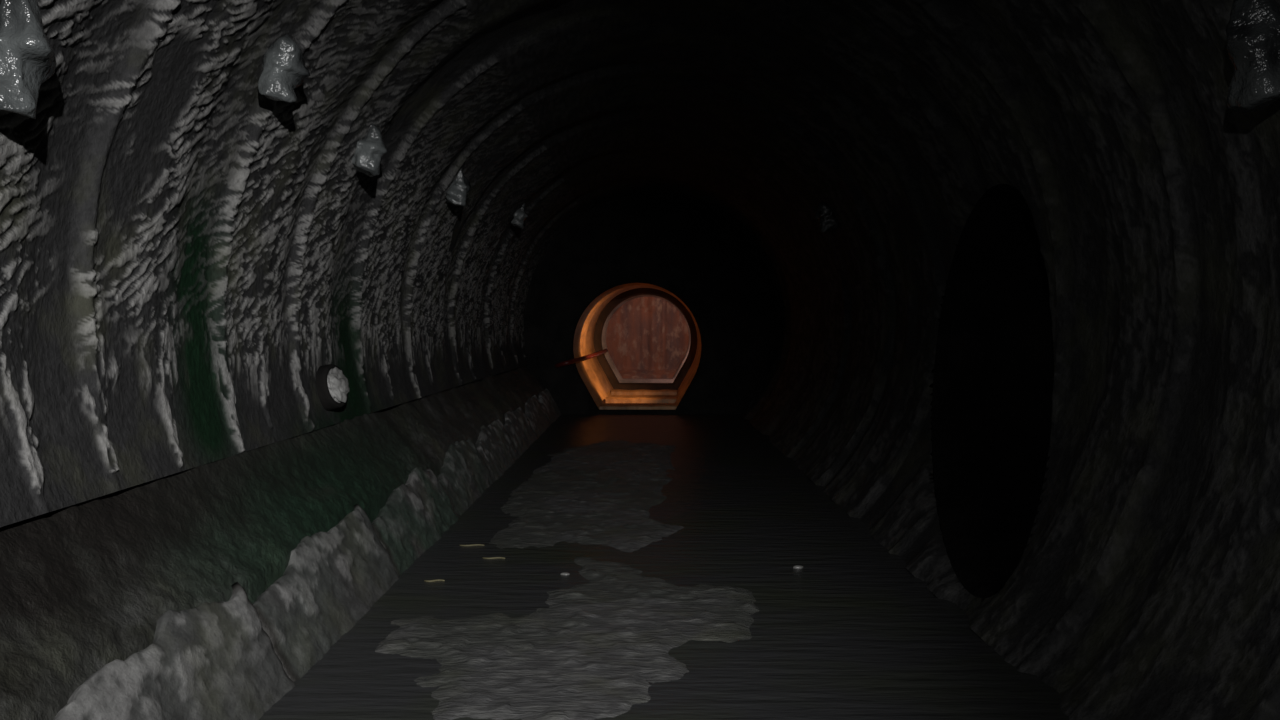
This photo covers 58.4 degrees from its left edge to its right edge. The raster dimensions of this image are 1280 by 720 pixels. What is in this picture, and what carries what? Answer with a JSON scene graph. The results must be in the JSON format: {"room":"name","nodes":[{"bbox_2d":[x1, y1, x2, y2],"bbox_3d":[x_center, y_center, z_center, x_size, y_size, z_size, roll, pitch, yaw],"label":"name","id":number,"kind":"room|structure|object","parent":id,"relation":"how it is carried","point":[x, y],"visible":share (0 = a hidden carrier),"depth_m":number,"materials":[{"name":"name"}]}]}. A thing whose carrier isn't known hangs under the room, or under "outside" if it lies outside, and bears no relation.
{"room":"underground passage","nodes":[
{"label":"underground passage","id":0,"kind":"room"},
{"bbox_2d":[0,0,582,526],"bbox_3d":[-1.599,-0.933,8.487,1.110,2.676,23.000,0,2,0],"label":"wall","id":1,"kind":"structure","parent":0,"point":[185,247],"depth_m":5.73,"materials":[{"name":"grey stone"}]},
{"bbox_2d":[0,0,55,118],"bbox_3d":[-1.946,-0.944,3.522,0.263,0.397,0.232,-1,2,-18],"label":"lump","id":2,"kind":"object","parent":1,"relation":"attached to","point":[27,57],"visible":1,"depth_m":3.48,"materials":[{"name":"grey stone"}]},
{"bbox_2d":[0,365,544,719],"bbox_3d":[-1.923,0.815,8.538,0.681,1.058,23.000,0,2,0],"label":"ledge","id":3,"kind":"object","parent":1,"relation":"attached to","point":[86,586],"depth_m":4.77,"materials":[{"name":"grey stone"}]},
{"bbox_2d":[258,34,309,102],"bbox_3d":[-1.726,-1.405,5.545,0.248,0.331,0.206,0,2,-8],"label":"lump","id":4,"kind":"object","parent":1,"relation":"attached to","point":[284,70],"visible":1,"depth_m":5.48,"materials":[{"name":"grey stone"}]},
{"bbox_2d":[316,364,349,410],"bbox_3d":[-2.012,0.172,7.515,0.175,0.300,0.258,-12,2,20],"label":"outlet","id":5,"kind":"object","parent":1,"relation":"attached to","point":[332,386],"visible":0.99,"depth_m":7.45,"materials":[{"name":"stone"}]},
{"bbox_2d":[352,124,386,176],"bbox_3d":[-1.780,-1.373,7.470,0.266,0.340,0.215,2,2,43],"label":"lump","id":6,"kind":"object","parent":1,"relation":"attached to","point":[366,159],"visible":0.94,"depth_m":7.40,"materials":[{"name":"grey stone"}]},
{"bbox_2d":[445,168,470,205],"bbox_3d":[-1.676,-1.587,10.536,0.231,0.346,0.276,0,2,-4],"label":"lump","id":7,"kind":"object","parent":1,"relation":"attached to","point":[456,194],"visible":0.97,"depth_m":10.47,"materials":[{"name":"grey stone"}]},
{"bbox_2d":[511,203,527,228],"bbox_3d":[-1.540,-1.855,14.719,0.231,0.335,0.241,0,2,14],"label":"lump","id":8,"kind":"object","parent":1,"relation":"attached to","point":[520,215],"visible":0.99,"depth_m":14.64,"materials":[{"name":"grey stone"}]},
{"bbox_2d":[573,283,700,408],"bbox_3d":[0.045,-0.355,22.599,2.502,2.421,5.200,0,2,0],"label":"door frame","id":9,"kind":"structure","parent":0,"point":[591,372],"depth_m":22.19,"materials":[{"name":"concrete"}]},
{"bbox_2d":[555,349,607,367],"bbox_3d":[-0.970,-0.042,22.368,0.419,0.261,5.405,0,2,8],"label":"cable","id":10,"kind":"object","parent":9,"relation":"attached to","point":[586,357],"visible":1,"depth_m":20.37,"materials":[{"name":"red rubber"}]},
{"bbox_2d":[599,404,676,409],"bbox_3d":[-0.026,0.860,20.633,1.400,0.104,0.312,0,2,0],"label":"step","id":11,"kind":"structure","parent":9,"relation":"on","point":[603,406],"depth_m":20.49,"materials":[{"name":"concrete"}]},
{"bbox_2d":[606,397,676,402],"bbox_3d":[0.023,0.783,22.031,1.360,0.135,0.362,0,2,0],"label":"step","id":12,"kind":"structure","parent":9,"relation":"on","point":[608,399],"depth_m":21.86,"materials":[{"name":"concrete"}]},
{"bbox_2d":[611,389,676,394],"bbox_3d":[0.087,0.694,23.829,1.360,0.156,0.362,0,2,0],"label":"step","id":13,"kind":"structure","parent":9,"relation":"on","point":[613,391],"depth_m":23.66,"materials":[{"name":"concrete"}]},
{"bbox_2d":[606,297,688,378],"bbox_3d":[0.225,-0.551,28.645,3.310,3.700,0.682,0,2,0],"label":"door","id":14,"kind":"structure","parent":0,"point":[647,337],"depth_m":28.91,"materials":[{"name":"brown wood"}]},
{"bbox_2d":[523,194,778,413],"bbox_3d":[0.192,-0.657,19.914,4.838,4.840,0.150,0,2,0],"label":"wall","id":15,"kind":"structure","parent":0,"point":[683,247],"depth_m":19.88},
{"bbox_2d":[464,0,852,212],"bbox_3d":[0.121,-2.402,8.435,2.422,0.398,23.001,0,2,0],"label":"ceiling","id":16,"kind":"structure","parent":0,"point":[679,98],"depth_m":10.18,"materials":[{"name":"grey stone"}]},
{"bbox_2d":[259,414,1068,719],"bbox_3d":[0.172,1.261,8.563,3.480,0.001,23.050,0,2,0],"label":"water","id":17,"kind":"object","parent":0,"point":[851,633],"visible":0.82,"depth_m":6.30,"materials":[{"name":"black liquid"}]},
{"bbox_2d":[424,579,444,581],"bbox_3d":[-1.218,1.307,6.777,0.119,0.012,0.028,0,2,-11],"label":"straw","id":18,"kind":"object","parent":17,"relation":"on","point":[436,579],"visible":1,"depth_m":6.77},
{"bbox_2d":[460,544,483,545],"bbox_3d":[-1.157,1.276,7.882,0.170,0.012,0.028,0,2,-7],"label":"straw","id":19,"kind":"object","parent":17,"relation":"on","point":[471,544],"visible":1,"depth_m":7.88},
{"bbox_2d":[482,557,504,558],"bbox_3d":[-0.950,1.288,7.442,0.150,0.012,0.028,0,2,-2],"label":"straw","id":20,"kind":"object","parent":17,"relation":"on","point":[482,557],"visible":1,"depth_m":7.44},
{"bbox_2d":[374,557,758,719],"bbox_3d":[-0.256,1.336,5.744,1.990,0.040,3.057,1,2,28],"label":"silt patch","id":21,"kind":"object","parent":17,"relation":"on","point":[591,654],"visible":0.99,"depth_m":5.38,"materials":[{"name":"grey soil"}]},
{"bbox_2d":[489,439,683,552],"bbox_3d":[-0.405,1.172,11.603,1.766,0.040,8.125,0,2,0],"label":"silt patch","id":22,"kind":"object","parent":17,"relation":"on","point":[603,493],"visible":1,"depth_m":9.93,"materials":[{"name":"grey soil"}]},
{"bbox_2d":[793,565,802,568],"bbox_3d":[0.989,1.297,7.154,0.067,0.029,0.043,0,2,0],"label":"pebble","id":23,"kind":"object","parent":17,"relation":"on","point":[795,566],"visible":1,"depth_m":7.14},
{"bbox_2d":[932,184,1053,597],"bbox_3d":[4.188,0.054,7.530,4.795,2.396,3.449,0,2,0],"label":"tunnel opening","id":24,"kind":"structure","parent":0,"point":[993,379],"depth_m":8.59,"materials":[{"name":"black"}]},
{"bbox_2d":[719,0,1279,719],"bbox_3d":[1.847,-0.481,8.479,1.119,3.583,23.000,0,2,0],"label":"wall","id":25,"kind":"structure","parent":0,"point":[1145,585],"depth_m":5.45,"materials":[{"name":"grey stone"}]},
{"bbox_2d":[814,201,838,232],"bbox_3d":[2.012,-1.546,12.357,0.265,0.345,0.194,0,2,14],"label":"lump","id":26,"kind":"object","parent":25,"relation":"attached to","point":[824,214],"visible":0.99,"depth_m":12.30,"materials":[{"name":"grey stone"}]},
{"bbox_2d":[1225,0,1279,112],"bbox_3d":[2.088,-1.056,3.860,0.255,0.425,0.272,0,2,-12],"label":"lump","id":27,"kind":"object","parent":25,"relation":"attached to","point":[1253,26],"visible":1,"depth_m":3.79,"materials":[{"name":"grey stone"}]},
{"bbox_3d":[0.227,1.330,8.589,3.850,0.025,23.100,0,2,0],"label":"floor","id":28,"kind":"structure","parent":0,"visible":0},
{"bbox_2d":[53,582,294,719],"bbox_3d":[-1.642,1.184,3.793,0.431,0.521,2.088,0,2,0],"label":"kerb stone","id":29,"kind":"object","parent":28,"relation":"on","point":[215,660],"visible":0.98,"depth_m":4.15,"materials":[{"name":"grey stone"}]},
{"bbox_2d":[252,504,398,681],"bbox_3d":[-1.627,1.141,5.872,0.436,0.492,2.048,0,2,0],"label":"kerb stone","id":30,"kind":"object","parent":28,"relation":"on","point":[333,578],"visible":0.86,"depth_m":5.64,"materials":[{"name":"grey stone"}]},
{"bbox_2d":[371,467,458,575],"bbox_3d":[-1.609,1.073,7.971,0.418,0.509,2.128,0,2,0],"label":"kerb stone","id":31,"kind":"object","parent":28,"relation":"on","point":[417,513],"visible":0.78,"depth_m":7.83,"materials":[{"name":"grey stone"}]},
{"bbox_2d":[475,419,519,481],"bbox_3d":[-1.589,0.953,12.239,0.428,0.510,2.188,0,2,0],"label":"kerb stone","id":32,"kind":"object","parent":28,"relation":"on","point":[494,446],"visible":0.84,"depth_m":12.13,"materials":[{"name":"grey stone"}]},
{"bbox_2d":[538,388,560,424],"bbox_3d":[-1.560,0.769,18.837,0.439,0.509,2.188,0,2,0],"label":"kerb stone","id":33,"kind":"object","parent":28,"relation":"on","point":[552,412],"visible":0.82,"depth_m":18.72,"materials":[{"name":"grey stone"}]},
{"bbox_3d":[0.177,-0.525,27.095,2.949,2.871,3.800,0,2,0],"label":"wall","id":34,"kind":"structure","parent":0,"visible":0},
{"bbox_2d":[594,288,696,389],"bbox_3d":[0.135,-0.469,25.271,2.439,2.416,0.350,0,2,0],"label":"trim","id":35,"kind":"structure","parent":34,"relation":"attached to","point":[618,299],"depth_m":25.11,"materials":[{"name":"brown wood"}]},
{"bbox_2d":[602,295,690,382],"bbox_3d":[0.174,-0.517,26.345,2.499,2.475,0.300,0,2,0],"label":"trim","id":36,"kind":"structure","parent":34,"relation":"attached to","point":[604,345],"depth_m":26.23,"materials":[{"name":"brown wood"}]}
]}

